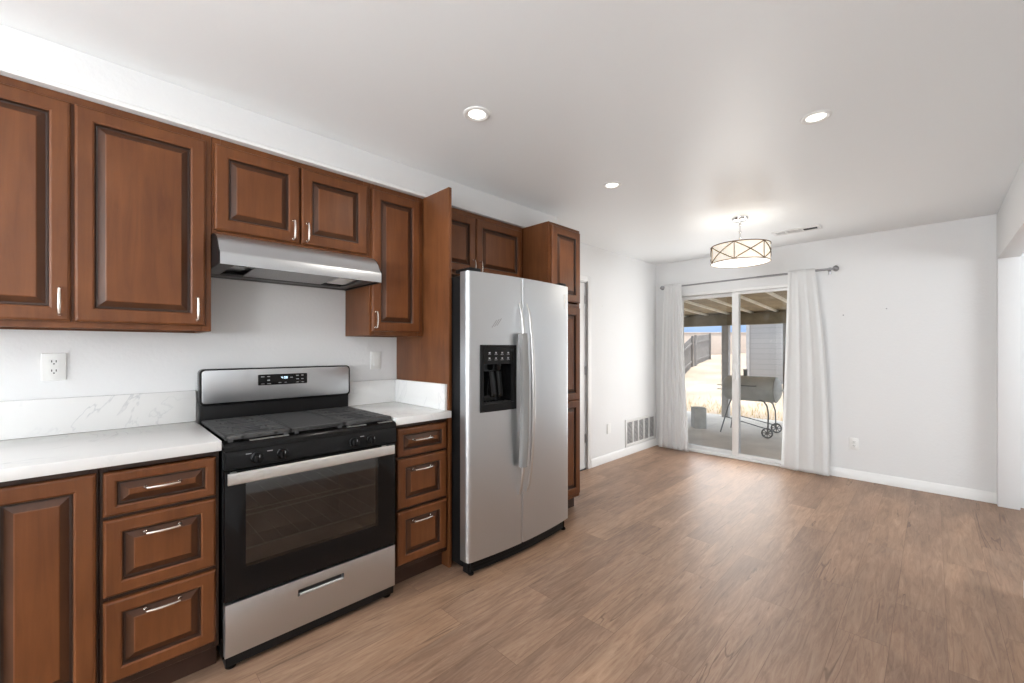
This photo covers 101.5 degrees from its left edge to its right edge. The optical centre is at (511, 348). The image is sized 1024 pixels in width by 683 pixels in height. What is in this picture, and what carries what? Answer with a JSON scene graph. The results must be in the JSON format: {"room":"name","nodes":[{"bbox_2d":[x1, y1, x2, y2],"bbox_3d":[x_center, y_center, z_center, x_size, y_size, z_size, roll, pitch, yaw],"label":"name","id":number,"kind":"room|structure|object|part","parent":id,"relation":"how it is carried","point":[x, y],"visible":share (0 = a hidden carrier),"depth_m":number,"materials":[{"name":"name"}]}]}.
{"room":"kitchen","nodes":[
{"label":"kitchen","id":0,"kind":"room"},
{"bbox_2d":[0,242,655,467],"bbox_3d":[-1.637,0.087,2.172,10.218,2.420,0.140,0,0,-45],"label":"wall","id":1,"kind":"structure","parent":0,"point":[254,324],"depth_m":2.39,"materials":[{"name":"white paint"}]},
{"bbox_2d":[41,353,65,380],"bbox_3d":[-1.938,0.078,1.769,0.072,0.116,0.009,0,0,-45],"label":"wall outlet","id":2,"kind":"object","parent":1,"relation":"attached to","point":[53,365],"visible":1,"depth_m":1.76,"materials":[{"name":"white plastic"}]},
{"bbox_2d":[48,368,59,374],"bbox_3d":[-1.936,0.098,1.767,0.033,0.028,0.003,0,0,-45],"label":"socket","id":3,"kind":"object","parent":2,"relation":"attached to","point":[51,371],"depth_m":1.77,"materials":[{"name":"grey plastic"}]},
{"bbox_2d":[48,359,59,365],"bbox_3d":[-1.936,0.059,1.767,0.033,0.028,0.003,0,0,-45],"label":"socket","id":4,"kind":"object","parent":2,"relation":"attached to","point":[51,362],"depth_m":1.77,"materials":[{"name":"grey plastic"}]},
{"bbox_2d":[0,390,195,439],"bbox_3d":[-2.042,0.288,1.654,1.274,0.154,0.019,0,0,-45],"label":"backsplash","id":5,"kind":"structure","parent":1,"relation":"attached to","point":[19,419],"depth_m":1.84,"materials":[{"name":"white stone"}]},
{"bbox_2d":[0,75,210,332],"bbox_3d":[-1.760,-0.516,1.677,0.866,0.879,0.383,0,0,-45],"label":"upper cabinet","id":6,"kind":"object","parent":1,"relation":"attached to","point":[105,211],"visible":1,"depth_m":1.63,"materials":[{"name":"brown wood"}]},
{"bbox_3d":[-1.803,-0.512,1.427,0.409,0.822,0.020,0,0,-45],"label":"door","id":7,"kind":"part","parent":6,"relation":"part of","materials":[{"name":"brown wood"}]},
{"bbox_3d":[-1.661,-0.175,1.534,0.015,0.109,0.040,0,0,-45],"label":"handle","id":8,"kind":"part","parent":6,"relation":"part of","materials":[{"name":"silver metal"}]},
{"bbox_3d":[-1.508,-0.512,1.720,0.404,0.822,0.020,0,0,-45],"label":"door","id":9,"kind":"part","parent":6,"relation":"part of","materials":[{"name":"brown wood"}]},
{"bbox_3d":[-1.370,-0.173,1.823,0.015,0.109,0.040,0,0,-45],"label":"handle","id":10,"kind":"part","parent":6,"relation":"part of","materials":[{"name":"silver metal"}]},
{"bbox_2d":[0,64,425,196],"bbox_3d":[-1.499,-0.969,1.703,2.674,0.023,0.011,0,0,-45],"label":"trim","id":11,"kind":"structure","parent":6,"relation":"attached to","point":[5,69],"depth_m":1.79,"materials":[{"name":"white paint"}]},
{"bbox_2d":[0,24,556,227],"bbox_3d":[-2.363,-1.040,1.102,7.400,0.165,0.355,0,0,-45],"label":"soffit","id":12,"kind":"structure","parent":1,"relation":"attached to","point":[20,50],"depth_m":1.89,"materials":[{"name":"white paint"}]},
{"bbox_2d":[211,137,368,257],"bbox_3d":[-1.186,-0.737,2.247,0.749,0.439,0.383,0,0,-45],"label":"upper cabinet","id":13,"kind":"object","parent":1,"relation":"attached to","point":[256,195],"visible":0.91,"depth_m":2.08,"materials":[{"name":"brown wood"}]},
{"bbox_3d":[-1.214,-0.731,2.011,0.360,0.388,0.020,0,0,-45],"label":"door","id":14,"kind":"part","parent":13,"relation":"part of","materials":[{"name":"brown wood"}]},
{"bbox_3d":[-1.092,-0.598,2.099,0.015,0.104,0.040,0,0,-45],"label":"handle","id":15,"kind":"part","parent":13,"relation":"part of","materials":[{"name":"silver metal"}]},
{"bbox_3d":[-1.046,-0.598,2.145,0.015,0.104,0.040,0,0,-45],"label":"handle","id":16,"kind":"part","parent":13,"relation":"part of","materials":[{"name":"silver metal"}]},
{"bbox_3d":[-0.956,-0.731,2.268,0.355,0.388,0.020,0,0,-45],"label":"door","id":17,"kind":"part","parent":13,"relation":"part of","materials":[{"name":"brown wood"}]},
{"bbox_2d":[211,233,381,290],"bbox_3d":[-1.151,-0.439,2.211,0.747,0.152,0.483,0,0,-45],"label":"range hood","id":18,"kind":"object","parent":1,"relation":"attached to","point":[232,257],"visible":0.88,"depth_m":2.08,"materials":[{"name":"silver metal"}]},
{"bbox_3d":[-1.414,-0.439,1.949,0.004,0.152,0.483,0,0,-45],"label":"panel","id":19,"kind":"part","parent":18,"relation":"part of","materials":[{"name":"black metal"}]},
{"bbox_3d":[-0.887,-0.439,2.473,0.004,0.152,0.483,0,0,-45],"label":"panel","id":20,"kind":"part","parent":18,"relation":"part of","materials":[{"name":"silver metal"}]},
{"bbox_2d":[348,379,394,405],"bbox_3d":[-0.929,0.288,2.759,0.338,0.154,0.019,0,0,-45],"label":"backsplash","id":21,"kind":"structure","parent":1,"relation":"attached to","point":[371,391],"depth_m":2.75,"materials":[{"name":"white stone"}]},
{"bbox_2d":[371,352,380,368],"bbox_3d":[-0.908,0.080,2.790,0.072,0.116,0.012,0,0,-45],"label":"wall switch","id":22,"kind":"object","parent":1,"relation":"attached to","point":[375,356],"visible":1,"depth_m":2.79,"materials":[{"name":"white plastic"}]},
{"bbox_2d":[345,183,421,336],"bbox_3d":[-0.793,-0.516,2.637,0.356,0.879,0.383,0,0,-45],"label":"upper cabinet","id":23,"kind":"object","parent":1,"relation":"attached to","point":[392,307],"visible":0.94,"depth_m":2.52,"materials":[{"name":"brown wood"}]},
{"bbox_3d":[-0.778,-0.168,2.411,0.015,0.104,0.040,0,0,-45],"label":"handle","id":24,"kind":"part","parent":23,"relation":"part of","materials":[{"name":"silver metal"}]},
{"bbox_3d":[-0.704,-0.516,2.547,0.356,0.879,0.019,0,0,-45],"label":"frame","id":25,"kind":"part","parent":23,"relation":"part of","materials":[{"name":"brown wood"}]},
{"bbox_3d":[-0.697,-0.512,2.526,0.316,0.822,0.020,0,0,-45],"label":"door","id":26,"kind":"part","parent":23,"relation":"part of","materials":[{"name":"brown wood"}]},
{"bbox_2d":[452,208,522,277],"bbox_3d":[-0.330,-0.730,3.098,0.902,0.453,0.383,0,0,-45],"label":"upper cabinet","id":27,"kind":"object","parent":1,"relation":"attached to","point":[488,245],"visible":0.57,"depth_m":3.02,"materials":[{"name":"brown wood"}]},
{"bbox_3d":[-0.394,-0.722,2.826,0.376,0.394,0.020,0,0,-45],"label":"door","id":28,"kind":"part","parent":27,"relation":"part of","materials":[{"name":"brown wood"}]},
{"bbox_3d":[-0.089,-0.722,3.129,0.464,0.394,0.020,0,0,-45],"label":"door","id":29,"kind":"part","parent":27,"relation":"part of","materials":[{"name":"brown wood"}]},
{"bbox_2d":[579,275,590,470],"bbox_3d":[0.473,0.262,4.252,0.955,2.070,0.144,0,0,-45],"label":"door","id":30,"kind":"structure","parent":1,"relation":"in","point":[582,305],"depth_m":4.49,"materials":[{"name":"white paint"}]},
{"bbox_2d":[607,423,610,433],"bbox_3d":[1.111,0.919,4.798,0.072,0.116,0.008,0,0,-45],"label":"wall plate","id":31,"kind":"object","parent":1,"relation":"attached to","point":[609,424],"visible":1,"depth_m":4.80,"materials":[{"name":"white plastic"}]},
{"bbox_2d":[591,438,656,467],"bbox_3d":[1.401,1.252,5.083,1.523,0.090,0.013,0,0,-45],"label":"baseboard","id":32,"kind":"structure","parent":1,"relation":"attached to","point":[618,454],"depth_m":4.99,"materials":[{"name":"white paint"}]},
{"bbox_2d":[625,413,654,446],"bbox_3d":[1.643,1.031,5.323,0.766,0.332,0.013,0,0,-45],"label":"air vent","id":33,"kind":"object","parent":1,"relation":"in","point":[640,429],"visible":1,"depth_m":5.30,"materials":[{"name":"white metal"}]},
{"bbox_2d":[0,0,1023,264],"bbox_3d":[0.582,-1.213,-0.162,10.398,0.180,6.900,0,0,-45],"label":"ceiling","id":34,"kind":"structure","parent":0,"point":[696,108],"depth_m":1.83,"materials":[{"name":"white paint"}]},
{"bbox_2d":[463,106,489,121],"bbox_3d":[-0.168,-1.119,2.002,0.128,0.007,0.128,0,0,-45],"label":"recessed light","id":35,"kind":"object","parent":34,"relation":"in","point":[475,113],"visible":1,"depth_m":2.00,"materials":[{"name":"white plastic"}]},
{"bbox_2d":[602,181,621,188],"bbox_3d":[0.687,-1.119,2.873,0.128,0.007,0.128,0,0,-45],"label":"recessed light","id":36,"kind":"object","parent":34,"relation":"in","point":[613,184],"visible":1,"depth_m":2.87,"materials":[{"name":"white"}]},
{"bbox_2d":[710,216,771,267],"bbox_3d":[1.962,-0.917,3.598,0.462,0.412,0.462,0,0,-45],"label":"lamp","id":37,"kind":"object","parent":34,"relation":"attached to","point":[741,253],"visible":1,"depth_m":3.46,"materials":[{"name":"white fabric"}]},
{"bbox_3d":[1.962,-0.927,3.598,0.020,0.348,0.021,0,0,-45],"label":"stem","id":38,"kind":"part","parent":37,"relation":"part of","materials":[{"name":"silver metal"}]},
{"bbox_3d":[1.962,-0.809,3.598,0.448,0.144,0.448,0,0,-45],"label":"lamp shade","id":39,"kind":"part","parent":37,"relation":"part of","materials":[{"name":"beige fabric"}]},
{"bbox_2d":[712,258,769,267],"bbox_3d":[1.962,-0.740,3.598,0.440,0.006,0.440,0,0,-45],"label":"diffuser","id":40,"kind":"object","parent":37,"relation":"attached to","point":[718,262],"depth_m":3.58,"materials":[{"name":"white"}]},
{"bbox_2d":[771,225,821,235],"bbox_3d":[2.700,-1.119,3.972,0.150,0.008,0.380,0,0,-45],"label":"ceiling vent","id":41,"kind":"object","parent":34,"relation":"in","point":[814,227],"visible":1,"depth_m":3.96,"materials":[{"name":"white metal"}]},
{"bbox_2d":[800,110,831,124],"bbox_3d":[1.475,-1.119,2.029,0.128,0.007,0.128,0,0,-45],"label":"recessed light","id":42,"kind":"object","parent":34,"relation":"in","point":[815,117],"visible":1,"depth_m":2.02,"materials":[{"name":"white"}]},
{"bbox_2d":[172,445,1023,682],"bbox_3d":[0.618,1.347,-0.098,10.218,0.100,6.540,0,0,-45],"label":"floor","id":43,"kind":"structure","parent":0,"point":[667,565],"depth_m":2.19,"materials":[{"name":"brown wood"}]},
{"bbox_2d":[0,468,98,682],"bbox_3d":[-1.721,0.852,1.530,0.295,0.890,0.646,0,0,-45],"label":"base cabinet","id":44,"kind":"object","parent":43,"relation":"on","point":[49,525],"visible":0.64,"depth_m":1.35,"materials":[{"name":"brown wood"}]},
{"bbox_2d":[99,451,218,682],"bbox_3d":[-1.494,0.852,1.756,0.344,0.890,0.646,0,0,-45],"label":"base cabinet","id":45,"kind":"object","parent":43,"relation":"on","point":[159,519],"visible":0.94,"depth_m":1.54,"materials":[{"name":"brown wood"}]},
{"bbox_3d":[-1.298,1.024,1.558,0.323,0.286,0.020,0,0,-45],"label":"drawer","id":46,"kind":"part","parent":45,"relation":"part of","materials":[{"name":"brown wood"}]},
{"bbox_3d":[-1.298,0.731,1.558,0.323,0.268,0.020,0,0,-45],"label":"drawer","id":47,"kind":"part","parent":45,"relation":"part of","materials":[{"name":"brown wood"}]},
{"bbox_3d":[-1.298,0.508,1.558,0.323,0.153,0.020,0,0,-45],"label":"drawer","id":48,"kind":"part","parent":45,"relation":"part of","materials":[{"name":"brown wood"}]},
{"bbox_3d":[-1.282,0.943,1.539,0.113,0.014,0.040,0,0,-45],"label":"handle","id":49,"kind":"part","parent":45,"relation":"part of","materials":[{"name":"silver metal"}]},
{"bbox_3d":[-1.282,0.663,1.539,0.113,0.014,0.040,0,0,-45],"label":"handle","id":50,"kind":"part","parent":45,"relation":"part of","materials":[{"name":"silver metal"}]},
{"bbox_3d":[-1.282,0.500,1.539,0.113,0.014,0.040,0,0,-45],"label":"handle","id":51,"kind":"part","parent":45,"relation":"part of","materials":[{"name":"silver metal"}]},
{"bbox_2d":[197,365,395,669],"bbox_3d":[-1.070,0.700,2.118,0.753,1.194,0.685,0,0,-45],"label":"stove","id":52,"kind":"object","parent":43,"relation":"on","point":[307,476],"visible":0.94,"depth_m":2.04,"materials":[{"name":"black metal"}]},
{"bbox_3d":[-1.039,0.449,1.712,0.048,0.048,0.042,0,0,-45],"label":"knob","id":53,"kind":"part","parent":52,"relation":"part of","materials":[{"name":"black plastic"}]},
{"bbox_3d":[-0.971,0.449,1.780,0.048,0.048,0.042,0,0,-45],"label":"knob","id":54,"kind":"part","parent":52,"relation":"part of","materials":[{"name":"black plastic"}]},
{"bbox_2d":[201,420,395,451],"bbox_3d":[-1.083,0.396,2.130,0.752,0.031,0.601,0,0,-45],"label":"cooktop","id":55,"kind":"object","parent":52,"relation":"in","point":[305,436],"depth_m":1.88,"materials":[{"name":"black metal"}]},
{"bbox_3d":[-0.890,1.129,1.936,0.744,0.212,0.048,0,0,-45],"label":"storage drawer","id":56,"kind":"part","parent":52,"relation":"part of","materials":[{"name":"silver metal"}]},
{"bbox_2d":[223,442,394,603],"bbox_3d":[-1.055,0.750,2.102,0.746,0.526,0.641,0,0,-45],"label":"oven","id":57,"kind":"object","parent":52,"relation":"in","point":[290,520],"depth_m":2.08,"materials":[{"name":"black metal"}]},
{"bbox_3d":[-0.886,0.450,1.932,0.746,0.075,0.059,0,0,-45],"label":"control panel","id":58,"kind":"part","parent":52,"relation":"part of","materials":[{"name":"black metal"}]},
{"bbox_3d":[-0.749,0.449,2.000,0.048,0.048,0.042,0,0,-45],"label":"knob","id":59,"kind":"part","parent":52,"relation":"part of","materials":[{"name":"black plastic"}]},
{"bbox_3d":[-0.688,0.449,2.061,0.048,0.048,0.042,0,0,-45],"label":"knob","id":60,"kind":"part","parent":52,"relation":"part of","materials":[{"name":"black plastic"}]},
{"bbox_2d":[394,418,446,583],"bbox_3d":[-0.702,0.852,2.543,0.358,0.890,0.646,0,0,-45],"label":"base cabinet","id":61,"kind":"object","parent":43,"relation":"on","point":[420,447],"visible":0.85,"depth_m":2.34,"materials":[{"name":"brown wood"}]},
{"bbox_2d":[348,379,451,425],"bbox_3d":[-0.705,0.308,2.546,0.361,0.194,0.637,0,0,-45],"label":"countertop","id":62,"kind":"structure","parent":61,"relation":"on","point":[405,401],"depth_m":2.65,"materials":[{"name":"white stone"}]},
{"bbox_3d":[-0.502,1.024,2.349,0.319,0.286,0.020,0,0,-45],"label":"drawer","id":63,"kind":"part","parent":61,"relation":"part of","materials":[{"name":"brown wood"}]},
{"bbox_3d":[-0.502,0.731,2.349,0.319,0.268,0.020,0,0,-45],"label":"drawer","id":64,"kind":"part","parent":61,"relation":"part of","materials":[{"name":"brown wood"}]},
{"bbox_3d":[-0.502,0.508,2.349,0.319,0.153,0.020,0,0,-45],"label":"drawer","id":65,"kind":"part","parent":61,"relation":"part of","materials":[{"name":"brown wood"}]},
{"bbox_3d":[-0.493,0.943,2.324,0.127,0.014,0.040,0,0,-45],"label":"handle","id":66,"kind":"part","parent":61,"relation":"part of","materials":[{"name":"silver metal"}]},
{"bbox_3d":[-0.493,0.663,2.324,0.127,0.014,0.040,0,0,-45],"label":"handle","id":67,"kind":"part","parent":61,"relation":"part of","materials":[{"name":"silver metal"}]},
{"bbox_3d":[-0.493,0.500,2.324,0.127,0.014,0.040,0,0,-45],"label":"handle","id":68,"kind":"part","parent":61,"relation":"part of","materials":[{"name":"silver metal"}]},
{"bbox_2d":[397,187,451,567],"bbox_3d":[-0.580,0.171,2.692,0.021,2.252,0.607,0,0,-45],"label":"panel","id":69,"kind":"object","parent":43,"relation":"on","point":[427,357],"visible":0.53,"depth_m":2.55,"materials":[{"name":"brown wood"}]},
{"bbox_2d":[452,267,567,575],"bbox_3d":[-0.135,0.417,2.890,0.927,1.760,0.840,0,0,-45],"label":"refrigerator","id":70,"kind":"object","parent":43,"relation":"on","point":[510,334],"visible":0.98,"depth_m":2.52,"materials":[{"name":"silver metal"}]},
{"bbox_3d":[-0.117,0.386,2.502,0.406,1.650,0.103,0,0,-45],"label":"freezer door","id":71,"kind":"part","parent":70,"relation":"part of","materials":[{"name":"silver metal"}]},
{"bbox_3d":[0.068,0.310,2.561,0.031,1.187,0.076,0,0,-45],"label":"handle","id":72,"kind":"part","parent":70,"relation":"part of","materials":[{"name":"silver metal"}]},
{"bbox_3d":[0.117,0.310,2.608,0.031,1.187,0.076,0,0,-45],"label":"handle","id":73,"kind":"part","parent":70,"relation":"part of","materials":[{"name":"silver metal"}]},
{"bbox_3d":[0.214,0.386,2.830,0.516,1.650,0.104,0,0,-45],"label":"fresh food door","id":74,"kind":"part","parent":70,"relation":"part of","materials":[{"name":"silver metal"}]},
{"bbox_2d":[523,221,579,507],"bbox_3d":[0.222,0.171,3.460,0.388,2.252,0.648,0,0,-45],"label":"pantry cabinet","id":75,"kind":"object","parent":43,"relation":"on","point":[551,251],"visible":0.33,"depth_m":3.30,"materials":[{"name":"brown wood"}]},
{"bbox_3d":[0.405,0.121,3.276,0.388,2.152,0.019,0,0,-45],"label":"frame","id":76,"kind":"part","parent":75,"relation":"part of","materials":[{"name":"brown wood"}]},
{"bbox_3d":[0.422,-0.648,3.264,0.352,0.566,0.020,0,0,-45],"label":"door","id":77,"kind":"part","parent":75,"relation":"part of","materials":[{"name":"brown wood"}]},
{"bbox_3d":[0.422,0.421,3.264,0.352,1.492,0.020,0,0,-45],"label":"door","id":78,"kind":"part","parent":75,"relation":"part of","materials":[{"name":"brown wood"}]},
{"bbox_3d":[-2.043,0.852,1.211,0.608,0.890,0.646,0,0,-45],"label":"base cabinet","id":79,"kind":"object","parent":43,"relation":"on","visible":0},
{"bbox_2d":[0,390,221,481],"bbox_3d":[-1.824,0.308,1.435,1.274,0.194,0.637,0,0,-45],"label":"countertop","id":80,"kind":"structure","parent":79,"relation":"on","point":[39,437],"depth_m":1.70,"materials":[{"name":"white stone"}]},
{"bbox_2d":[656,214,1023,507],"bbox_3d":[4.242,0.097,3.403,0.140,2.440,6.400,0,0,-45],"label":"wall","id":81,"kind":"structure","parent":0,"point":[914,379],"depth_m":3.88,"materials":[{"name":"white paint"}]},
{"bbox_2d":[682,283,786,466],"bbox_3d":[2.650,0.294,4.984,0.152,2.005,1.457,0,0,-45],"label":"door","id":82,"kind":"structure","parent":81,"relation":"in","point":[735,293],"depth_m":4.94,"materials":[{"name":"white paint"}]},
{"bbox_3d":[2.455,0.303,5.231,0.040,1.939,0.732,0,0,-45],"label":"panel","id":83,"kind":"part","parent":82,"relation":"part of","materials":[{"name":"clear glass"}]},
{"bbox_3d":[2.620,0.277,4.926,0.028,0.200,0.030,0,0,-45],"label":"pull handle","id":84,"kind":"part","parent":82,"relation":"part of","materials":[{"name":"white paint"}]},
{"bbox_3d":[2.866,0.303,4.729,0.040,1.939,0.690,0,0,-45],"label":"panel","id":85,"kind":"part","parent":82,"relation":"part of","materials":[{"name":"clear glass"}]},
{"bbox_2d":[660,265,838,289],"bbox_3d":[2.623,-0.796,4.845,0.126,0.072,1.862,0,0,-45],"label":"curtain rod","id":86,"kind":"object","parent":81,"relation":"attached to","point":[835,268],"visible":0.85,"depth_m":4.64,"materials":[{"name":"grey metal"}]},
{"bbox_2d":[659,283,688,451],"bbox_3d":[2.060,0.229,5.331,0.027,2.107,0.386,0,0,-45],"label":"curtain","id":87,"kind":"object","parent":86,"relation":"hanging from","point":[673,430],"visible":1,"depth_m":5.33,"materials":[{"name":"white fabric"}]},
{"bbox_3d":[2.599,-0.797,4.823,0.023,0.030,1.770,0,0,-45],"label":"rod","id":88,"kind":"part","parent":86,"relation":"part of","materials":[{"name":"grey metal"}]},
{"bbox_2d":[781,268,828,475],"bbox_3d":[3.039,0.229,4.347,0.022,2.107,0.419,0,0,-45],"label":"curtain","id":89,"kind":"object","parent":86,"relation":"hanging from","point":[805,429],"visible":1,"depth_m":4.33,"materials":[{"name":"white fabric"}]},
{"bbox_2d":[849,438,858,449],"bbox_3d":[3.396,0.948,4.150,0.009,0.116,0.072,0,0,-45],"label":"wall outlet","id":90,"kind":"object","parent":81,"relation":"attached to","point":[853,442],"visible":1,"depth_m":4.15,"materials":[{"name":"white plastic"}]},
{"bbox_2d":[829,466,996,503],"bbox_3d":[3.604,1.252,3.937,0.013,0.090,1.255,0,0,-45],"label":"baseboard","id":91,"kind":"structure","parent":81,"relation":"attached to","point":[973,494],"depth_m":3.82,"materials":[{"name":"white paint"}]},
{"bbox_2d":[997,158,1023,509],"bbox_3d":[0.561,0.087,-0.041,9.938,2.420,0.142,0,0,-45],"label":"wall","id":92,"kind":"structure","parent":0,"point":[1010,215],"depth_m":3.38,"materials":[{"name":"white paint"}]},
{"label":"outside","id":93,"kind":"structure","parent":0,"visible":0},
{"bbox_2d":[685,353,782,420],"bbox_3d":[13.713,0.234,31.417,45.000,2.385,70.000,0,0,-45],"label":"ground","id":94,"kind":"structure","parent":93,"point":[702,379],"depth_m":12.25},
{"bbox_2d":[684,336,693,373],"bbox_3d":[7.407,0.357,17.609,0.120,1.880,4.298,0,0,28],"label":"wooden fence","id":95,"kind":"object","parent":94,"relation":"on","point":[689,344],"visible":0.7,"depth_m":18.51,"materials":[{"name":"grey wood"}]},
{"bbox_3d":[8.393,0.257,19.462,0.098,1.680,0.100,0,0,28],"label":"post","id":96,"kind":"part","parent":95,"relation":"part of","materials":[{"name":"grey wood"}]},
{"bbox_2d":[694,333,710,365],"bbox_3d":[10.050,0.097,21.973,0.120,1.960,4.776,0,0,33],"label":"wooden fence","id":97,"kind":"object","parent":94,"relation":"on","point":[702,343],"visible":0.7,"depth_m":21.78,"materials":[{"name":"grey wood"}]},
{"bbox_3d":[8.782,0.217,20.009,0.098,1.720,0.100,0,0,33],"label":"post","id":98,"kind":"part","parent":97,"relation":"part of","materials":[{"name":"grey wood"}]},
{"bbox_3d":[11.336,0.007,23.925,0.098,1.780,0.100,0,0,33],"label":"post","id":99,"kind":"part","parent":97,"relation":"part of","materials":[{"name":"grey wood"}]},
{"bbox_2d":[684,332,745,354],"bbox_3d":[11.037,0.057,28.153,21.112,2.280,0.261,0,0,1],"label":"wall","id":100,"kind":"structure","parent":94,"relation":"on","point":[716,337],"depth_m":28.03,"materials":[{"name":"beige paint"}]},
{"bbox_2d":[686,394,782,420],"bbox_3d":[5.600,1.287,9.986,3.192,0.313,6.035,0,0,-45],"label":"dry weeds","id":101,"kind":"object","parent":94,"relation":"on","point":[690,403],"visible":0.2,"depth_m":9.29,"materials":[{"name":"plant"}]},
{"bbox_2d":[746,324,782,383],"bbox_3d":[10.722,-0.363,13.329,3.600,3.280,5.350,0,0,-45],"label":"shed","id":102,"kind":"object","parent":94,"relation":"on","point":[764,342],"visible":0.09,"depth_m":13.61,"materials":[{"name":"grey"}]},
{"bbox_3d":[7.885,-0.063,13.971,0.040,2.680,0.100,0,0,-45],"label":"corner trim","id":103,"kind":"part","parent":102,"relation":"part of","materials":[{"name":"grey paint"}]},
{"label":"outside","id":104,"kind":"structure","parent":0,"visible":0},
{"bbox_2d":[687,411,782,459],"bbox_3d":[3.769,1.457,6.740,3.892,0.120,13.000,0,0,-45],"label":"patio slab","id":105,"kind":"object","parent":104,"point":[753,442],"visible":0.1,"depth_m":6.64,"materials":[{"name":"concrete"}]},
{"bbox_2d":[691,406,705,428],"bbox_3d":[3.295,1.217,7.382,0.200,0.360,0.200,0,0,5],"label":"concrete block","id":106,"kind":"object","parent":105,"relation":"on","point":[698,414],"visible":1,"depth_m":7.29,"materials":[{"name":"grey concrete"}]},
{"bbox_2d":[684,291,786,416],"bbox_3d":[3.371,0.243,7.049,3.752,2.308,11.000,0,0,-45],"label":"patio cover","id":107,"kind":"object","parent":105,"relation":"on","point":[767,307],"visible":0.25,"depth_m":7.99,"materials":[{"name":"grey paint"}]},
{"bbox_3d":[4.366,0.465,8.531,0.130,1.864,0.130,0,0,-45],"label":"post","id":108,"kind":"part","parent":107,"relation":"part of","materials":[{"name":"grey paint"}]},
{"bbox_3d":[5.124,0.465,7.768,0.130,1.864,0.130,0,0,-45],"label":"post","id":109,"kind":"part","parent":107,"relation":"part of","materials":[{"name":"white wood"}]},
{"bbox_2d":[717,369,783,438],"bbox_3d":[3.940,0.875,6.931,1.000,1.050,0.640,0,0,44],"label":"grill","id":110,"kind":"object","parent":105,"relation":"on","point":[753,388],"visible":0.94,"depth_m":6.72,"materials":[{"name":"metal"}]},
{"bbox_3d":[3.592,1.111,7.010,0.149,0.578,0.189,0,0,44],"label":"leg","id":111,"kind":"part","parent":110,"relation":"part of","materials":[{"name":"silver metal"}]},
{"bbox_3d":[3.954,0.557,6.917,0.880,0.201,0.409,0,0,44],"label":"lid","id":112,"kind":"part","parent":110,"relation":"part of","materials":[{"name":"metal"}]},
{"bbox_3d":[4.001,1.067,6.628,0.056,0.502,0.235,0,0,-2],"label":"leg","id":113,"kind":"part","parent":110,"relation":"part of","materials":[{"name":"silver metal"}]},
{"bbox_3d":[4.244,1.067,6.879,0.235,0.502,0.056,0,0,1],"label":"leg","id":114,"kind":"part","parent":110,"relation":"part of","materials":[{"name":"silver metal"}]}
]}

